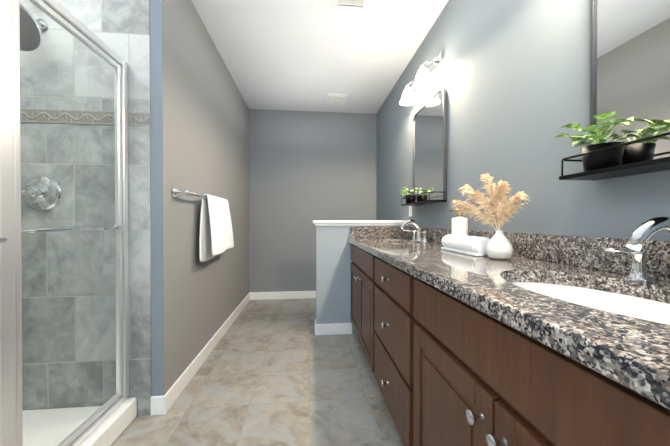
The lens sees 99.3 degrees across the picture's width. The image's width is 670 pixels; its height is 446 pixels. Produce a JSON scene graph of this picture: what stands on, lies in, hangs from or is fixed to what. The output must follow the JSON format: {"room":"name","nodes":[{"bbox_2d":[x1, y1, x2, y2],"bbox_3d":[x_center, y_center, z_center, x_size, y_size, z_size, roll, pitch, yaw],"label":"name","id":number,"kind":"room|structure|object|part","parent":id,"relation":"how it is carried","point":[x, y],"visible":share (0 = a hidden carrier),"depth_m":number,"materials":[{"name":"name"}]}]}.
{"room":"bathroom","nodes":[
{"label":"bathroom","id":0,"kind":"room"},
{"bbox_2d":[20,0,150,415],"bbox_3d":[-1.416,-0.220,1.440,0.918,2.440,0.018,0,0,-5],"label":"tiled wall","id":1,"kind":"structure","parent":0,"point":[121,28],"depth_m":1.45,"materials":[{"name":"grey tile"}]},
{"bbox_2d":[20,4,46,51],"bbox_3d":[-1.454,-0.911,1.315,0.216,0.201,0.212,0,0,-5],"label":"shower head","id":2,"kind":"object","parent":1,"relation":"attached to","point":[30,22],"depth_m":1.30},
{"bbox_2d":[21,176,61,210],"bbox_3d":[-1.474,-0.149,1.390,0.204,0.176,0.070,0,0,-5],"label":"shower valve","id":3,"kind":"object","parent":1,"relation":"attached to","point":[43,182],"depth_m":1.41,"materials":[{"name":"silver metal"}]},
{"bbox_2d":[0,0,128,445],"bbox_3d":[-1.008,0.041,0.728,0.111,1.713,1.476,0,0,-5],"label":"shower door frame","id":4,"kind":"object","parent":1,"relation":"attached to","point":[11,375],"visible":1,"depth_m":0.94,"materials":[{"name":"clear glass"}]},
{"bbox_2d":[150,0,163,395],"bbox_3d":[-0.927,-0.270,1.481,0.061,2.339,0.002,0,0,-5],"label":"wall","id":5,"kind":"structure","parent":0,"point":[156,191],"depth_m":1.48,"materials":[{"name":"grey paint"}]},
{"bbox_2d":[153,0,248,395],"bbox_3d":[-1.058,-0.227,2.560,0.120,2.440,2.170,0,0,-5],"label":"wall","id":6,"kind":"structure","parent":0,"point":[205,129],"depth_m":1.91,"materials":[{"name":"grey paint"}]},
{"bbox_2d":[171,187,233,261],"bbox_3d":[-0.877,0.030,1.998,0.132,0.471,0.839,0,0,-5],"label":"towel rail","id":7,"kind":"object","parent":6,"relation":"attached to","point":[216,235],"visible":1,"depth_m":1.99,"materials":[{"name":"white fabric"}]},
{"bbox_2d":[199,194,233,261],"bbox_3d":[-0.872,0.034,2.142,0.100,0.465,0.564,0,0,-5],"label":"towel","id":8,"kind":"object","parent":7,"relation":"hanging from","point":[216,232],"depth_m":2.00,"materials":[{"name":"white fabric"}]},
{"bbox_2d":[159,292,250,414],"bbox_3d":[-0.990,0.944,2.568,0.019,0.098,2.183,0,0,-5],"label":"baseboard","id":9,"kind":"structure","parent":6,"relation":"attached to","point":[161,405],"depth_m":1.88,"materials":[{"name":"white wood"}]},
{"bbox_2d":[111,298,403,445],"bbox_3d":[-0.521,1.033,1.022,2.900,0.060,5.590,0,0,-5],"label":"floor","id":10,"kind":"structure","parent":0,"point":[274,372],"depth_m":1.66,"materials":[{"name":"tile"}]},
{"bbox_2d":[22,397,136,445],"bbox_3d":[-1.376,0.953,0.699,0.853,0.105,1.475,0,0,-5],"label":"pan","id":11,"kind":"object","parent":10,"relation":"on","point":[112,426],"visible":0.69,"depth_m":1.32,"materials":[{"name":"white plastic"}]},
{"bbox_2d":[316,226,407,333],"bbox_3d":[0.245,0.498,2.620,0.835,0.990,0.115,0,0,-5],"label":"wall","id":12,"kind":"structure","parent":10,"relation":"on","point":[333,275],"depth_m":2.54,"materials":[{"name":"grey paint"}]},
{"bbox_2d":[315,319,351,334],"bbox_3d":[0.238,0.944,2.622,0.848,0.098,0.141,0,0,-5],"label":"baseboard","id":13,"kind":"structure","parent":12,"relation":"attached to","point":[333,329],"depth_m":2.53,"materials":[{"name":"white wood"}]},
{"bbox_2d":[313,220,407,225],"bbox_3d":[0.230,0.001,2.615,0.865,0.048,0.171,0,0,-5],"label":"wall cap","id":14,"kind":"object","parent":12,"relation":"on","point":[358,222],"visible":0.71,"depth_m":2.54,"materials":[{"name":"white wood"}]},
{"bbox_2d":[348,228,399,239],"bbox_3d":[0.389,0.083,2.558,0.511,0.100,0.023,0,0,-5],"label":"backsplash","id":15,"kind":"structure","parent":12,"relation":"attached to","point":[355,233],"depth_m":2.54,"materials":[{"name":"stone"}]},
{"bbox_2d":[348,240,669,445],"bbox_3d":[0.499,0.590,1.349,0.564,0.821,2.456,0,0,-5],"label":"bathroom vanity","id":16,"kind":"object","parent":10,"relation":"on","point":[546,340],"depth_m":0.64,"materials":[{"name":"brown wood"}]},
{"bbox_2d":[352,236,443,247],"bbox_3d":[0.447,0.155,2.117,0.523,0.038,0.720,0,0,-5],"label":"countertop","id":17,"kind":"structure","parent":16,"relation":"on","point":[367,243],"depth_m":1.83,"materials":[{"name":"grey stone"}]},
{"bbox_2d":[376,240,407,243],"bbox_3d":[0.450,0.245,2.118,0.380,0.167,0.616,0,0,-5],"label":"sink","id":18,"kind":"object","parent":17,"relation":"in","point":[377,241],"depth_m":2.36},
{"bbox_2d":[400,220,431,243],"bbox_3d":[0.575,0.056,2.129,0.185,0.160,0.252,0,0,-5],"label":"faucet","id":19,"kind":"object","parent":17,"relation":"on","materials":[{"name":"silver metal"}]},
{"bbox_2d":[450,209,467,235],"bbox_3d":[0.671,0.031,1.534,0.080,0.216,0.080,0,0,-5],"label":"soap dispenser","id":20,"kind":"object","parent":16,"relation":"on","point":[459,225],"visible":0.67,"depth_m":1.50,"materials":[{"name":"white"}]},
{"bbox_2d":[441,234,489,255],"bbox_3d":[0.622,0.100,1.359,0.098,0.082,0.320,0,0,-5],"label":"towel","id":21,"kind":"object","parent":16,"relation":"on","point":[470,245],"visible":0.85,"depth_m":1.28,"materials":[{"name":"white fabric"}]},
{"bbox_2d":[451,173,529,259],"bbox_3d":[0.621,-0.030,1.184,0.093,0.341,0.358,0,0,-25],"label":"vase","id":22,"kind":"object","parent":16,"relation":"on","point":[496,209],"visible":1,"depth_m":1.12,"materials":[{"name":"white"}]},
{"bbox_2d":[424,264,669,387],"bbox_3d":[0.589,0.165,0.603,0.523,0.038,0.719,0,0,-5],"label":"countertop","id":23,"kind":"structure","parent":16,"relation":"on","point":[636,344],"depth_m":0.47,"materials":[{"name":"stone"}]},
{"bbox_2d":[496,276,669,331],"bbox_3d":[0.593,0.255,0.605,0.380,0.167,0.616,0,0,-5],"label":"sink","id":24,"kind":"object","parent":23,"relation":"in","point":[648,307],"depth_m":0.76,"materials":[{"name":"white ceramic"}]},
{"bbox_2d":[600,216,669,291],"bbox_3d":[0.718,0.066,0.615,0.185,0.160,0.252,0,0,-5],"label":"faucet","id":25,"kind":"object","parent":23,"relation":"on","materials":[{"name":"silver metal"}]},
{"bbox_2d":[249,109,375,291],"bbox_3d":[-0.339,-0.235,3.778,1.780,2.440,0.120,0,0,-5],"label":"wall","id":26,"kind":"structure","parent":0,"point":[306,168],"depth_m":3.71,"materials":[{"name":"grey paint"}]},
{"bbox_2d":[251,291,315,299],"bbox_3d":[-0.259,0.936,3.726,1.632,0.098,0.013,0,0,-5],"label":"baseboard","id":27,"kind":"structure","parent":26,"relation":"attached to","point":[286,294],"depth_m":3.68,"materials":[{"name":"white wood"}]},
{"bbox_2d":[191,0,448,113],"bbox_3d":[-0.521,-1.467,1.006,2.900,0.060,5.590,0,0,-5],"label":"ceiling","id":28,"kind":"structure","parent":0,"point":[297,55],"depth_m":2.33,"materials":[{"name":"paint"}]},
{"bbox_2d":[325,93,347,104],"bbox_3d":[0.014,-1.442,3.331,0.240,0.020,0.280,0,0,-5],"label":"ceiling vent","id":29,"kind":"object","parent":28,"relation":"in","point":[335,99],"visible":1,"depth_m":3.30,"materials":[{"name":"white plastic"}]},
{"bbox_2d":[333,0,367,10],"bbox_3d":[0.110,-1.436,1.771,0.220,0.012,0.275,0,0,-5],"label":"ceiling vent","id":30,"kind":"object","parent":28,"relation":"attached to","point":[352,4],"visible":0.98,"depth_m":1.87,"materials":[{"name":"white plastic"}]},
{"bbox_2d":[376,0,669,240],"bbox_3d":[0.863,-0.218,1.144,0.120,2.440,5.590,0,0,-5],"label":"wall","id":31,"kind":"structure","parent":0,"point":[512,77],"depth_m":1.25,"materials":[{"name":"grey paint"}]},
{"bbox_2d":[409,206,411,216],"bbox_3d":[0.669,-0.114,2.522,0.007,0.115,0.070,0,0,-5],"label":"outlet","id":32,"kind":"object","parent":31,"relation":"attached to","point":[410,211],"visible":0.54,"depth_m":2.51,"materials":[{"name":"white plastic"}]},
{"bbox_2d":[399,51,442,105],"bbox_3d":[0.617,-1.057,2.125,0.181,0.194,0.440,0,0,-5],"label":"sconce","id":33,"kind":"object","parent":31,"relation":"attached to","point":[423,80],"visible":1,"depth_m":2.02,"materials":[{"name":"white glass"}]},
{"bbox_2d":[398,88,446,205],"bbox_3d":[0.623,-0.523,2.154,0.166,0.762,0.606,0,0,-5],"label":"mirror","id":34,"kind":"object","parent":31,"relation":"attached to","point":[430,152],"visible":1,"depth_m":2.07,"materials":[{"name":"black metal"}]},
{"bbox_2d":[398,187,417,203],"bbox_3d":[0.595,-0.223,2.348,0.146,0.132,0.219,0,0,-5],"label":"plant","id":35,"kind":"object","parent":34,"relation":"on","point":[411,199],"depth_m":2.32,"materials":[{"name":"green plant"}]},
{"label":"glass","id":36,"kind":"part","parent":34,"relation":"part of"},
{"bbox_2d":[428,228,615,271],"bbox_3d":[0.769,0.091,1.372,0.022,0.100,2.456,0,0,-5],"label":"backsplash","id":37,"kind":"structure","parent":31,"relation":"attached to","point":[584,251],"depth_m":1.01,"materials":[{"name":"stone"}]},
{"bbox_2d":[552,0,669,180],"bbox_3d":[0.761,-0.513,0.636,0.174,0.762,0.599,0,0,-5],"label":"mirror","id":38,"kind":"object","parent":31,"relation":"attached to","point":[628,127],"visible":1,"depth_m":0.78,"materials":[{"name":"black metal"}]},
{"bbox_2d":[552,112,657,171],"bbox_3d":[0.737,-0.217,0.812,0.158,0.140,0.249,0,0,-5],"label":"plant","id":39,"kind":"object","parent":38,"relation":"on","point":[614,144],"depth_m":0.78,"materials":[{"name":"green plant"}]},
{"label":"glass","id":40,"kind":"part","parent":38,"relation":"part of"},
{"bbox_3d":[-1.808,-0.215,0.651,0.012,2.440,1.479,0,0,-5],"label":"wall tile","id":41,"kind":"structure","parent":0,"visible":0},
{"bbox_2d":[20,108,149,125],"bbox_3d":[-1.345,-0.530,0.693,0.918,0.070,1.478,0,0,-5],"label":"tile border","id":42,"kind":"object","parent":41,"relation":"attached to","point":[138,118],"depth_m":1.44,"materials":[{"name":"grey tile"}]}
]}

